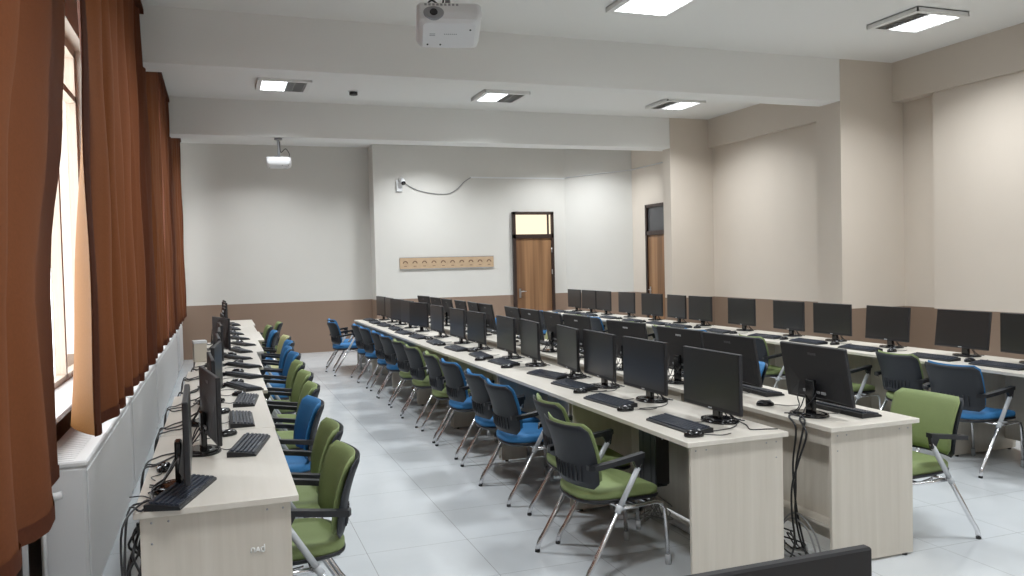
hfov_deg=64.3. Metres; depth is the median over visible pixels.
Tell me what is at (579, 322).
monitor
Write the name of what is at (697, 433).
mouse
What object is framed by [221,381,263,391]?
keyboard
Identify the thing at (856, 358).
computer desk
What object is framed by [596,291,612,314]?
monitor
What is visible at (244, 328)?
computer desk
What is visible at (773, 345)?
computer desk
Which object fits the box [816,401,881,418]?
keyboard
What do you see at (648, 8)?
ceiling light
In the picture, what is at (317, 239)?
wall
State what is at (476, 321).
monitor
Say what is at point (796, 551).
power strip
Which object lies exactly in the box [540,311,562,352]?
monitor
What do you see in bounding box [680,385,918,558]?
computer desk
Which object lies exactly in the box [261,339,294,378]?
office chair
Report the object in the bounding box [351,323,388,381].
office chair
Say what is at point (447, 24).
projector
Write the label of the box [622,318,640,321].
keyboard
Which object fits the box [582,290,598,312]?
monitor
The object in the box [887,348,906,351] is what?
mouse
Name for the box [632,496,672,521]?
cable tangle
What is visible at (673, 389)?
computer desk
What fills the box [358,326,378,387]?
office chair
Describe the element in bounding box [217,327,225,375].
monitor
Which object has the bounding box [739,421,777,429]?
cord
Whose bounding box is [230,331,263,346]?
computer desk
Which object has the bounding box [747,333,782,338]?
keyboard
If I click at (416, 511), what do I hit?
floor
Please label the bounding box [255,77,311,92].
ceiling light
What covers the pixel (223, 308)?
monitor
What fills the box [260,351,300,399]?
office chair
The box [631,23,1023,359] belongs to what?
wall
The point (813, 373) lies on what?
monitor
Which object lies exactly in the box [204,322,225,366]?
monitor
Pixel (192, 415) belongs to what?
cables
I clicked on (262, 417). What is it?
computer desk
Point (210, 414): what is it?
monitor
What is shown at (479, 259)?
print
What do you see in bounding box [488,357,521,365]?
keyboard
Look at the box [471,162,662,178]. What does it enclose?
trim
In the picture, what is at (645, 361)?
monitor
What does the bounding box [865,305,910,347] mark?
monitor
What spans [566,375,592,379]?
mouse
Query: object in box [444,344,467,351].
keyboard
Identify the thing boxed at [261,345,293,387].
office chair
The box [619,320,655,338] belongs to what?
office chair
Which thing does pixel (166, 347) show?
grille
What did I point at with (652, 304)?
monitor
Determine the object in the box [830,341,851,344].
mouse
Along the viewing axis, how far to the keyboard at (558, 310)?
14.52 m
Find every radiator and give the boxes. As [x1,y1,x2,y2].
[41,398,132,575]
[126,364,157,489]
[155,330,177,427]
[176,323,183,370]
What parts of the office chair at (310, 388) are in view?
armrest, armrest, seat, backrest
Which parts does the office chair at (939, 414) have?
backrest, seat, leg, armrest, leg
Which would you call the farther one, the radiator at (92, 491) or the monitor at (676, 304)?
the monitor at (676, 304)
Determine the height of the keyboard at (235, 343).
0.034 m
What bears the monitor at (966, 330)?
on the computer desk at (856, 358)
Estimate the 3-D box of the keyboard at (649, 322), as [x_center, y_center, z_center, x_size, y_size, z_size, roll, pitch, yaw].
[2.079,0.484,11.338,0.266,0.034,0.440,-2,2,-18]
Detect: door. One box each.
[511,212,555,310]
[645,202,665,319]
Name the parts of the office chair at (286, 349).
armrest, seat, backrest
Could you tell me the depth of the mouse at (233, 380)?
6.43 m
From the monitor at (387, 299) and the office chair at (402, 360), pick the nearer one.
the office chair at (402, 360)
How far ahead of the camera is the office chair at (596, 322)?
12.22 m
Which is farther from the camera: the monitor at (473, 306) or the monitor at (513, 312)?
the monitor at (473, 306)
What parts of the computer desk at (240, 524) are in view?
panel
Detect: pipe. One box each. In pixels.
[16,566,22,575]
[22,545,28,575]
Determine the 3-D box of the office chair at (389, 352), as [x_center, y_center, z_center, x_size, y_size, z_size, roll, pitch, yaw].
[-1.319,0.969,9.988,0.585,0.813,0.599,-2,2,-22]
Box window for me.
[51,38,78,423]
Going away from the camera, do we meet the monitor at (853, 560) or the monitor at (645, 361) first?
the monitor at (853, 560)
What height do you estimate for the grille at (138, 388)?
0.032 m
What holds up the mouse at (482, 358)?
on the computer desk at (487, 369)
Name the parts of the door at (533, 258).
transom pane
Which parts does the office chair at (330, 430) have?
armrest, armrest, seat, backrest, leg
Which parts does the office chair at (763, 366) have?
backrest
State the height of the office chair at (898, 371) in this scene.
0.813 m
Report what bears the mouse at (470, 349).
on the computer desk at (439, 351)
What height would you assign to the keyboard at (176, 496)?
0.034 m
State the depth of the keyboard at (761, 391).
5.31 m
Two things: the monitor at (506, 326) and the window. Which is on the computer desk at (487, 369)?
the monitor at (506, 326)
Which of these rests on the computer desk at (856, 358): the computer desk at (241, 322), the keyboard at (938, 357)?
the keyboard at (938, 357)
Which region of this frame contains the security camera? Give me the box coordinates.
[396,177,405,191]
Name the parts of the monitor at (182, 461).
signal cord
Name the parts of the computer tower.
panel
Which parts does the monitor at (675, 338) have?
signal cord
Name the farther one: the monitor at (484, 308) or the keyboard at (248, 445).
the monitor at (484, 308)
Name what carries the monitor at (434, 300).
on the computer desk at (446, 328)
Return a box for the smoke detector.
[348,90,358,95]
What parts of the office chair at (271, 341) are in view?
backrest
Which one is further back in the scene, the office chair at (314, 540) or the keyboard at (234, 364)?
the keyboard at (234, 364)
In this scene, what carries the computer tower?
hanging from the computer desk at (729, 488)
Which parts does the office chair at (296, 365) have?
armrest, armrest, seat, backrest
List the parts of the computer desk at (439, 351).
panel, panel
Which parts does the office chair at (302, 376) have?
armrest, armrest, seat, backrest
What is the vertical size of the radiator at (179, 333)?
0.752 m
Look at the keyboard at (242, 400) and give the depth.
5.44 m
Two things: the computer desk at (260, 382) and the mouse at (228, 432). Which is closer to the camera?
the mouse at (228, 432)
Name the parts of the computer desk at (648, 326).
modesty panel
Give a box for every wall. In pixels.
[28,0,81,575]
[180,143,633,359]
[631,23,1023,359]
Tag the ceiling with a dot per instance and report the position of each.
(591, 74)
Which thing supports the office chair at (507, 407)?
on the floor
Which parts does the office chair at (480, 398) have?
leg, backrest, armrest, seat, leg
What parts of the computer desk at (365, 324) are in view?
panel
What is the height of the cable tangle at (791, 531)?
0.121 m
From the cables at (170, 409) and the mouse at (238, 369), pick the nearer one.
the cables at (170, 409)
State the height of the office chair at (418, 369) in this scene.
0.813 m
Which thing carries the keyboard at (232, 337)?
on the computer desk at (251, 335)
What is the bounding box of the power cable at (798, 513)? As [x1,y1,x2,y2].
[784,512,820,551]
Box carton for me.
[192,340,206,361]
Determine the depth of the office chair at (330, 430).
4.39 m
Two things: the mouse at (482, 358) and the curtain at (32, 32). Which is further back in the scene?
the mouse at (482, 358)
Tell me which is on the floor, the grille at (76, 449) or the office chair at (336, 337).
the office chair at (336, 337)
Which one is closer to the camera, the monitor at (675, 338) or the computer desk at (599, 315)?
the monitor at (675, 338)
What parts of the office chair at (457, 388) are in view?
leg, backrest, seat, leg, armrest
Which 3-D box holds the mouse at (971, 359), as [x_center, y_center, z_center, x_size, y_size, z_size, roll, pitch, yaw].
[3.823,0.584,6.694,0.255,0.037,0.062,-2,2,-17]
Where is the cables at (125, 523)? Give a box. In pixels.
[120,478,164,575]
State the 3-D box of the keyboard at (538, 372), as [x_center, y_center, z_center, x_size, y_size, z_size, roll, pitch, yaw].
[0.342,0.676,6.456,0.266,0.034,0.440,-2,2,-30]
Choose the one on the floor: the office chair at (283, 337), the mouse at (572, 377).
the office chair at (283, 337)
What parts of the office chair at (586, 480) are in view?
leg, armrest, backrest, seat, leg, armrest, leg, leg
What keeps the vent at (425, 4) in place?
attached to the projector at (447, 24)
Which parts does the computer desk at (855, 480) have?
rail, modesty panel, panel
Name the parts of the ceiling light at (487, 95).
lamp panel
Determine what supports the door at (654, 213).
in the wall at (906, 189)
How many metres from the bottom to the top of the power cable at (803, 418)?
0.759 m
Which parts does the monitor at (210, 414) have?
signal cord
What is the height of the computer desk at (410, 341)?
0.750 m
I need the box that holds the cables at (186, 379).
[181,376,198,391]
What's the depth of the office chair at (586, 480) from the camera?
4.28 m
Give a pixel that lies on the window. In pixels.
(63, 378)
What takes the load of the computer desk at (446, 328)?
on the floor
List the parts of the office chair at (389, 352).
leg, seat, leg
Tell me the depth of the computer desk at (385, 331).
12.21 m
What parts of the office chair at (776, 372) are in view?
backrest, armrest, seat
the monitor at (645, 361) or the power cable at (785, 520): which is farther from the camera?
the monitor at (645, 361)
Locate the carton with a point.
(199, 347)
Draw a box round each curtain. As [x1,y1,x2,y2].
[0,0,64,575]
[71,0,148,436]
[134,0,168,365]
[158,72,179,341]
[173,138,186,326]
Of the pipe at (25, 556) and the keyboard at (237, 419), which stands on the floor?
the pipe at (25, 556)
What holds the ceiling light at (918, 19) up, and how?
attached to the ceiling
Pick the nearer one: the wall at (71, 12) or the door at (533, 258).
the wall at (71, 12)
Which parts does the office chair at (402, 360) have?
leg, leg, seat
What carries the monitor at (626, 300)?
on the computer desk at (599, 315)
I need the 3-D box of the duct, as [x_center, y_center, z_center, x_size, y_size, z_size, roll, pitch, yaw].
[0.393,1.408,6.845,0.080,0.045,5.450,-2,2,-20]
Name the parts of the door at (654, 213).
transom pane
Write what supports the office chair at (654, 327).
on the floor
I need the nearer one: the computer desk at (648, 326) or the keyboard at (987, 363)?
the keyboard at (987, 363)
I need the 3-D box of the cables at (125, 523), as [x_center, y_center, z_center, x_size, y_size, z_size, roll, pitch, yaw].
[-1.418,1.178,3.109,0.095,0.786,0.508,-1,2,-4]
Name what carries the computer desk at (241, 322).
on the floor
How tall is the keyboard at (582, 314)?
0.034 m
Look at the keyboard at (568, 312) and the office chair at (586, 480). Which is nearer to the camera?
the office chair at (586, 480)
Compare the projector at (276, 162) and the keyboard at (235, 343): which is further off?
the projector at (276, 162)
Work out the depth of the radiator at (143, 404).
6.67 m
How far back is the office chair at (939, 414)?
4.76 m
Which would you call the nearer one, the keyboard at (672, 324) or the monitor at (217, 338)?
the monitor at (217, 338)
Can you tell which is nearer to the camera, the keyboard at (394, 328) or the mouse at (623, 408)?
the mouse at (623, 408)
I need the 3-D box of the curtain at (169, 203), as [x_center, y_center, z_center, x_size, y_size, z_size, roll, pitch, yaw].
[-4.465,-0.966,10.546,0.113,3.127,2.698,-2,2,-20]
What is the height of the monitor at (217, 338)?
0.395 m
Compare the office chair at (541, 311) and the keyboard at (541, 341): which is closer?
the keyboard at (541, 341)
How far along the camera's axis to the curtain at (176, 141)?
12.94 m
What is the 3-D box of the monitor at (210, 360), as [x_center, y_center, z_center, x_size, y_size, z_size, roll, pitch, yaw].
[-1.823,0.599,4.779,0.202,0.395,0.545,-2,2,-23]
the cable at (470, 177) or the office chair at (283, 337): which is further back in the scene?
the cable at (470, 177)
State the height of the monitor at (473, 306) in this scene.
0.395 m
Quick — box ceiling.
[140,0,1023,150]
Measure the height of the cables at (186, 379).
0.786 m
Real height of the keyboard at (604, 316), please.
0.034 m
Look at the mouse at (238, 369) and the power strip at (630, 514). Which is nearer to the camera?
the power strip at (630, 514)
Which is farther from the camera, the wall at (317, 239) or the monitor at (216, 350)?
the wall at (317, 239)
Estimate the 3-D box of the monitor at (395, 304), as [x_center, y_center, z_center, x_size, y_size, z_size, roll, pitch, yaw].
[-1.688,0.361,12.369,0.202,0.395,0.545,-2,2,-29]
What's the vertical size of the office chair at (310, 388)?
0.813 m
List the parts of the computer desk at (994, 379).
modesty panel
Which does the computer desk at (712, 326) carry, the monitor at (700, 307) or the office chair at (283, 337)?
the monitor at (700, 307)
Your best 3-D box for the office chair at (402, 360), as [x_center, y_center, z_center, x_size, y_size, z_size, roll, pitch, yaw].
[-1.064,0.984,9.282,0.585,0.813,0.599,-2,2,-20]
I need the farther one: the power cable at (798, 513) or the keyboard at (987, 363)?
the keyboard at (987, 363)
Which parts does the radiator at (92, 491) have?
panel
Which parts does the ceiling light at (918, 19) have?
lamp panel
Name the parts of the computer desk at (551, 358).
rail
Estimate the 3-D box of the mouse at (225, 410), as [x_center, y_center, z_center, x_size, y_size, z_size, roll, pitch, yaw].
[-1.847,0.770,5.042,0.062,0.037,0.255,0,2,30]
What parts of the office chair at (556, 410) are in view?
leg, backrest, armrest, leg, seat, armrest, leg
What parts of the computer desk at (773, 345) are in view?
panel, modesty panel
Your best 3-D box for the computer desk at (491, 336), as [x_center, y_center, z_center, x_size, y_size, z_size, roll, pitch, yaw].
[-0.309,0.955,10.636,0.597,0.750,1.482,-2,2,-20]
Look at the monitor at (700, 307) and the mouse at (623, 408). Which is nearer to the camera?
the mouse at (623, 408)
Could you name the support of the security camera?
attached to the wall at (317, 239)
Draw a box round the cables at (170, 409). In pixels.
[164,396,199,425]
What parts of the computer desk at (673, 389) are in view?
rail, panel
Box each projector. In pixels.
[266,138,291,168]
[416,0,481,47]
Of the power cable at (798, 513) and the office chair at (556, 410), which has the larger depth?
the office chair at (556, 410)
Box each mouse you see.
[151,462,170,480]
[195,429,237,441]
[221,391,246,395]
[221,407,230,413]
[223,379,243,383]
[232,368,243,371]
[425,336,441,339]
[437,342,453,345]
[467,348,491,351]
[475,356,488,360]
[501,363,528,367]
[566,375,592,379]
[573,387,606,393]
[617,404,656,411]
[684,429,730,437]
[756,399,796,405]
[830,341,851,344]
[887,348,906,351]
[964,357,975,361]
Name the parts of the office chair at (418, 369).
leg, backrest, seat, leg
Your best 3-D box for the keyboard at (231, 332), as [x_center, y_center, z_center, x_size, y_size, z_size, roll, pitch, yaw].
[-3.901,0.628,11.301,0.266,0.034,0.440,-2,2,-30]
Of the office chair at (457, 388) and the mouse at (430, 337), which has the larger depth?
the mouse at (430, 337)
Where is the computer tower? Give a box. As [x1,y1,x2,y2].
[639,430,669,486]
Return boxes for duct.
[639,498,689,533]
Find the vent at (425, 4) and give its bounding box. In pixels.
[424,3,457,5]
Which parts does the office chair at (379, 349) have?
leg, seat, leg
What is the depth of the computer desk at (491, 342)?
9.41 m
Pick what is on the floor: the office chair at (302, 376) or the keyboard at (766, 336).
the office chair at (302, 376)
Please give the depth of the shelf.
4.53 m
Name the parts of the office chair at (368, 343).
leg, backrest, seat, leg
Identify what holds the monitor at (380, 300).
on the computer desk at (365, 324)
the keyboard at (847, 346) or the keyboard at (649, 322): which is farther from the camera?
the keyboard at (649, 322)
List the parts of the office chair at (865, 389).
armrest, seat, leg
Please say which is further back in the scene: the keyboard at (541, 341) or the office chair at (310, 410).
the keyboard at (541, 341)
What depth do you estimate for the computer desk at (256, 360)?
7.95 m
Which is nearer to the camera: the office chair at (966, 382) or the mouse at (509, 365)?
the office chair at (966, 382)
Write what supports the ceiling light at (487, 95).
attached to the ceiling
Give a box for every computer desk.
[133,427,298,575]
[161,390,274,436]
[181,368,267,395]
[194,352,263,370]
[207,340,263,360]
[230,320,254,325]
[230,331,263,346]
[235,325,256,331]
[354,319,406,373]
[370,324,428,387]
[389,331,458,403]
[414,339,501,426]
[427,322,466,334]
[448,351,558,458]
[453,329,518,345]
[486,337,554,357]
[495,367,643,506]
[531,348,620,375]
[544,310,601,338]
[566,391,787,574]
[581,314,652,332]
[592,363,683,401]
[618,319,699,339]
[675,325,779,334]
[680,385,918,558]
[744,333,874,389]
[833,343,1010,411]
[952,358,1023,455]
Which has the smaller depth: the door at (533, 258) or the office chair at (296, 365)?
the office chair at (296, 365)
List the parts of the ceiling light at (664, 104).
lamp panel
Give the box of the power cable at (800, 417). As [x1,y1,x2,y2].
[790,416,807,556]
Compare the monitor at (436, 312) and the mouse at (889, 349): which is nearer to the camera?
the mouse at (889, 349)
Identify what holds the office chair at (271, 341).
on the floor
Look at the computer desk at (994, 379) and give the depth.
6.67 m
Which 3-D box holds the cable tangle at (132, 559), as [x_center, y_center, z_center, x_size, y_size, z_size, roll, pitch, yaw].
[-1.695,1.229,3.462,0.164,0.697,0.999,-3,2,-40]
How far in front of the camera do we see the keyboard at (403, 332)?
10.71 m
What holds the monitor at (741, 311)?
on the computer desk at (712, 326)
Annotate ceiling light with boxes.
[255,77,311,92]
[471,89,529,103]
[606,0,698,17]
[646,99,705,110]
[867,6,968,33]
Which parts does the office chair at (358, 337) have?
leg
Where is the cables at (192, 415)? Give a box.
[154,412,196,451]
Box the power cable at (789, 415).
[788,414,806,554]
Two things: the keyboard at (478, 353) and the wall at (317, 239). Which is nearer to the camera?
the keyboard at (478, 353)
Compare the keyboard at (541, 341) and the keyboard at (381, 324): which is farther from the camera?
the keyboard at (381, 324)
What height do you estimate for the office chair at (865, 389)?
0.813 m
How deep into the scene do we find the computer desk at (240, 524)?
3.20 m
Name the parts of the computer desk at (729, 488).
panel, modesty panel, panel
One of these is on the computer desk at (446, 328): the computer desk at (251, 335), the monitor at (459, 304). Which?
the monitor at (459, 304)
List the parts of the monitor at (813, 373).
signal cord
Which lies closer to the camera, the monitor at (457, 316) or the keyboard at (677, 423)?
the keyboard at (677, 423)
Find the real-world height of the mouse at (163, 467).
0.037 m
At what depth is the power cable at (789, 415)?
4.47 m
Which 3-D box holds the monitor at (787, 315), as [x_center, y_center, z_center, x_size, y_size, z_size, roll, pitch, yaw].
[3.173,0.343,9.201,0.202,0.395,0.545,-2,2,-18]
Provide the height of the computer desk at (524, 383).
0.750 m
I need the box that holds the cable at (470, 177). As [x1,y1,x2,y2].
[406,177,470,194]
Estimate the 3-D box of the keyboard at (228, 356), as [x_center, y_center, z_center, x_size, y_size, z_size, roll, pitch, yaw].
[-2.841,0.698,8.201,0.266,0.034,0.440,-3,2,-45]
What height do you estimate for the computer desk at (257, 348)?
0.750 m
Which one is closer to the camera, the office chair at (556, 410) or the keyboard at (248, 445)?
the keyboard at (248, 445)
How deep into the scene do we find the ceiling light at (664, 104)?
12.19 m
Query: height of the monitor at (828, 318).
0.395 m
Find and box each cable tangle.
[126,522,141,575]
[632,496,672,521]
[784,528,806,555]
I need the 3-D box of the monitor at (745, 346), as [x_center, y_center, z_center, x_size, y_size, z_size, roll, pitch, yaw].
[1.398,0.503,5.364,0.202,0.395,0.545,-2,2,-22]
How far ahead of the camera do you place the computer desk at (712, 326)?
10.05 m
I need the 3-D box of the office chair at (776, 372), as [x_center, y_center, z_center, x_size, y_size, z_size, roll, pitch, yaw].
[2.779,0.906,8.848,0.585,0.813,0.599,-2,2,-18]
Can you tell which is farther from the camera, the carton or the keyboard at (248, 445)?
the carton
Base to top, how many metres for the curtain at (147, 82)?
3.127 m
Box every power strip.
[618,504,659,519]
[784,539,812,555]
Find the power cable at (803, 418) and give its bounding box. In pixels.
[794,415,808,553]
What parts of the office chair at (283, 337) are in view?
armrest, armrest, backrest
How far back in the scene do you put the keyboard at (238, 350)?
8.81 m
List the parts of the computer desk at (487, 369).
panel, modesty panel, panel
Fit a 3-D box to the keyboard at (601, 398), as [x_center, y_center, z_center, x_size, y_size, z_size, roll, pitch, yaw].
[0.677,0.707,5.177,0.266,0.034,0.440,-2,2,-24]
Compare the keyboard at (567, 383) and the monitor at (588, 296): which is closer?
the keyboard at (567, 383)
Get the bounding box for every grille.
[57,398,130,468]
[126,364,154,399]
[156,330,176,362]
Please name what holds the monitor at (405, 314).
on the computer desk at (385, 331)
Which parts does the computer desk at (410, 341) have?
panel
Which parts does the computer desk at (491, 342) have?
rail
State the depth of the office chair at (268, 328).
11.84 m
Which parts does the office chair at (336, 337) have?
leg, backrest, leg, seat, armrest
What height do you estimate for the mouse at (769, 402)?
0.037 m
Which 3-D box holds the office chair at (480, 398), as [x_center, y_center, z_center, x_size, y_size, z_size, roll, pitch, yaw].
[-0.072,1.048,6.441,0.585,0.813,0.599,-2,2,-18]
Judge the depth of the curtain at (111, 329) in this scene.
4.46 m
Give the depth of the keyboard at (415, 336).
10.04 m
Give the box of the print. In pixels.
[403,259,490,263]
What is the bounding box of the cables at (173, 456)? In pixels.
[140,442,192,491]
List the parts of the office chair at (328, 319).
leg, leg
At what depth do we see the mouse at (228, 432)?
4.39 m
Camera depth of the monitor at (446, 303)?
11.97 m
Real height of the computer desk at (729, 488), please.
0.750 m
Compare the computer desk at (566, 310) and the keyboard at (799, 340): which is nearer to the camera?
the keyboard at (799, 340)
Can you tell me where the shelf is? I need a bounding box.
[783,499,829,528]
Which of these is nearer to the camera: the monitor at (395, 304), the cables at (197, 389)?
the cables at (197, 389)
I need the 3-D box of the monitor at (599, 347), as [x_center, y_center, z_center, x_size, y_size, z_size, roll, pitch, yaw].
[0.675,0.507,5.816,0.202,0.395,0.545,-2,2,-17]
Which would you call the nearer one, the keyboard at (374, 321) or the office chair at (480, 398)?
the office chair at (480, 398)
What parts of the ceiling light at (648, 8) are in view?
lamp panel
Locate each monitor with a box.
[148,384,191,495]
[191,352,214,426]
[192,366,222,456]
[193,341,224,404]
[197,333,225,388]
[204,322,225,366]
[212,316,230,353]
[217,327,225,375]
[222,307,226,317]
[376,296,390,319]
[385,297,397,322]
[390,298,406,324]
[401,300,419,328]
[409,302,431,331]
[417,295,430,315]
[429,297,441,322]
[430,305,450,337]
[441,298,452,325]
[449,308,472,343]
[454,300,467,323]
[466,301,479,332]
[467,311,493,349]
[478,303,496,335]
[496,315,524,359]
[504,306,520,341]
[517,308,543,345]
[520,319,548,366]
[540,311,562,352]
[556,324,590,378]
[563,314,591,358]
[568,289,583,310]
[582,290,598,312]
[583,329,624,388]
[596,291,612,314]
[606,320,647,370]
[618,292,636,317]
[623,336,672,402]
[641,293,663,320]
[657,326,703,384]
[667,294,689,323]
[683,346,744,424]
[686,544,871,575]
[688,296,712,325]
[702,331,762,387]
[728,298,755,330]
[773,300,804,336]
[780,341,855,418]
[813,302,851,341]
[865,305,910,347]
[934,309,991,356]
[1000,312,1023,363]
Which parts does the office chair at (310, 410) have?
armrest, armrest, seat, backrest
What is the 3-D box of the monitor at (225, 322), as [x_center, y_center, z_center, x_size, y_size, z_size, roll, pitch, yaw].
[-3.132,0.512,8.615,0.202,0.395,0.545,-3,2,-37]
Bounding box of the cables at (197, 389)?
[177,388,198,396]
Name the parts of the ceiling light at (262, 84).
lamp panel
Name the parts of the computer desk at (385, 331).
panel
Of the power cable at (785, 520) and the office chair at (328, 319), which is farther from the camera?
the office chair at (328, 319)
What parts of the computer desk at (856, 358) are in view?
panel, modesty panel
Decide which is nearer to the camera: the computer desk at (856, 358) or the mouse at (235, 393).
the mouse at (235, 393)
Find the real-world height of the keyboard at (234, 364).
0.034 m
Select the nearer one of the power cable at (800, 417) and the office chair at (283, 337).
the power cable at (800, 417)
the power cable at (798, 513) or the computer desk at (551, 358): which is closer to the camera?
the power cable at (798, 513)
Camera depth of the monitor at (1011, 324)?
6.59 m
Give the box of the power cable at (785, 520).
[784,517,816,552]
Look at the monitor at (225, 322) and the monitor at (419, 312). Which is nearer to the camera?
the monitor at (225, 322)
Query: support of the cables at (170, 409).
on the computer desk at (262, 417)
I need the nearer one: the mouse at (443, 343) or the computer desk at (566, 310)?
the mouse at (443, 343)
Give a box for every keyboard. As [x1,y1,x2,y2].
[129,474,216,511]
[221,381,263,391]
[221,393,258,407]
[221,432,269,457]
[222,410,254,428]
[223,371,264,378]
[224,347,252,352]
[224,354,252,359]
[225,362,261,368]
[230,331,243,334]
[231,336,249,339]
[231,341,255,345]
[369,320,379,323]
[377,323,390,326]
[388,326,407,330]
[394,330,410,334]
[408,334,432,338]
[426,339,444,344]
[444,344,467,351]
[469,351,499,358]
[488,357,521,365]
[527,369,568,379]
[540,340,555,345]
[551,378,597,390]
[552,309,565,312]
[565,311,580,313]
[577,313,593,315]
[583,392,637,408]
[599,315,616,318]
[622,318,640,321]
[646,321,666,324]
[646,413,713,433]
[665,323,691,327]
[705,328,730,333]
[743,384,784,396]
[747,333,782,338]
[789,338,827,344]
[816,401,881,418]
[838,344,882,351]
[911,352,960,361]
[968,359,1023,370]
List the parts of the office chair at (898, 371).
armrest, leg, backrest, seat, armrest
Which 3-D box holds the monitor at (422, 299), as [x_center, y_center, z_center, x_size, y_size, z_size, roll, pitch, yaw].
[-1.472,0.327,13.322,0.202,0.395,0.545,-2,2,-26]
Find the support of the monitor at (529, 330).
on the computer desk at (487, 369)
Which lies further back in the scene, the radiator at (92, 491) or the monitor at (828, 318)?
the monitor at (828, 318)
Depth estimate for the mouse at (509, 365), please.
6.96 m
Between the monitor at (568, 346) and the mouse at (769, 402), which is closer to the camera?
the mouse at (769, 402)
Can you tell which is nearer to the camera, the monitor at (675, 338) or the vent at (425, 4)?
the vent at (425, 4)
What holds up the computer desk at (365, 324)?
on the floor
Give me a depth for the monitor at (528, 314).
8.69 m
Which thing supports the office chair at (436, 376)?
on the floor
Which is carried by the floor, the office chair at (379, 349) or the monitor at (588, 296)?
the office chair at (379, 349)
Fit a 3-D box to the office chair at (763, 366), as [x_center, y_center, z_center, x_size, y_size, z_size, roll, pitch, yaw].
[1.741,1.000,6.583,0.585,0.813,0.599,-2,2,-18]
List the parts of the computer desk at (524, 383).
panel, modesty panel, panel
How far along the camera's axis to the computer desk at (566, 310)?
14.54 m
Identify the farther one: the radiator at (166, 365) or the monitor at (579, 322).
the radiator at (166, 365)
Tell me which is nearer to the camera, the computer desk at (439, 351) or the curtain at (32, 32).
the curtain at (32, 32)
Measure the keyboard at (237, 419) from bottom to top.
0.034 m
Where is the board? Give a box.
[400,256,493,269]
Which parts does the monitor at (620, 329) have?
signal cord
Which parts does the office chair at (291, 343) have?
armrest, armrest, seat, backrest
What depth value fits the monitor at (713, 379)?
4.44 m
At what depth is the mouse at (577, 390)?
5.54 m
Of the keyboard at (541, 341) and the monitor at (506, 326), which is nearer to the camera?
the monitor at (506, 326)
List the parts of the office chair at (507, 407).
leg, backrest, armrest, seat, leg, armrest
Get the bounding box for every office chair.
[260,321,282,359]
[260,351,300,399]
[261,334,290,367]
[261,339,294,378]
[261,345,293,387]
[262,325,272,352]
[262,330,278,359]
[263,359,304,413]
[263,369,313,430]
[267,380,319,449]
[274,395,324,518]
[282,417,345,575]
[291,440,359,575]
[325,321,369,375]
[326,318,367,370]
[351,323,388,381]
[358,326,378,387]
[370,330,413,396]
[377,334,402,405]
[390,338,448,415]
[401,344,431,427]
[421,350,489,442]
[435,358,497,459]
[460,368,547,479]
[479,378,553,506]
[527,393,640,543]
[535,412,670,575]
[539,310,546,334]
[587,315,607,332]
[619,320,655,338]
[652,324,669,340]
[739,334,785,387]
[759,361,767,384]
[850,365,881,409]
[874,350,928,450]
[890,388,980,539]
[916,360,1023,478]
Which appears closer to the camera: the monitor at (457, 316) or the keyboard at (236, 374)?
the keyboard at (236, 374)
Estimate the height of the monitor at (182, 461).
0.395 m
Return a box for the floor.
[101,351,1023,575]
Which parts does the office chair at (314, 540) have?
leg, armrest, seat, armrest, leg, backrest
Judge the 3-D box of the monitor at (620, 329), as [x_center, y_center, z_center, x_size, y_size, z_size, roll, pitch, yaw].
[0.913,0.473,6.710,0.202,0.396,0.545,-2,2,-27]
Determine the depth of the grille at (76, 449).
4.25 m
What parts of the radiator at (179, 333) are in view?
panel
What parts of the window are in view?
sill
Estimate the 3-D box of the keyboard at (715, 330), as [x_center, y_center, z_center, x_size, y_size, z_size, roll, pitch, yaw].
[2.564,0.516,9.917,0.266,0.034,0.440,-2,2,-16]
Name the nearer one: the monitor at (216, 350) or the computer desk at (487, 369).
the monitor at (216, 350)
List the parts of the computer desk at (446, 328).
rail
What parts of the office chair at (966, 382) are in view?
armrest, backrest, leg, seat, leg, armrest, leg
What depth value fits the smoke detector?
10.87 m
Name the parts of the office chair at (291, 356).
armrest, armrest, seat, backrest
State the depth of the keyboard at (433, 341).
9.28 m
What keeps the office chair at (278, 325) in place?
on the floor
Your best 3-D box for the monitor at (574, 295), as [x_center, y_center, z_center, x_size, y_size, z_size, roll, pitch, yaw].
[1.182,0.220,14.722,0.202,0.395,0.545,-2,2,-20]
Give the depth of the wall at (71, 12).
6.60 m
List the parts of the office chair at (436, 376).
leg, backrest, leg, seat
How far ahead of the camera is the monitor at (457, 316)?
9.19 m
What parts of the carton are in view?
lid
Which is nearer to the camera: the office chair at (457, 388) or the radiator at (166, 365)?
the office chair at (457, 388)
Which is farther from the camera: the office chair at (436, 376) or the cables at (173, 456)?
the office chair at (436, 376)
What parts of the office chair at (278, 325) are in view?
backrest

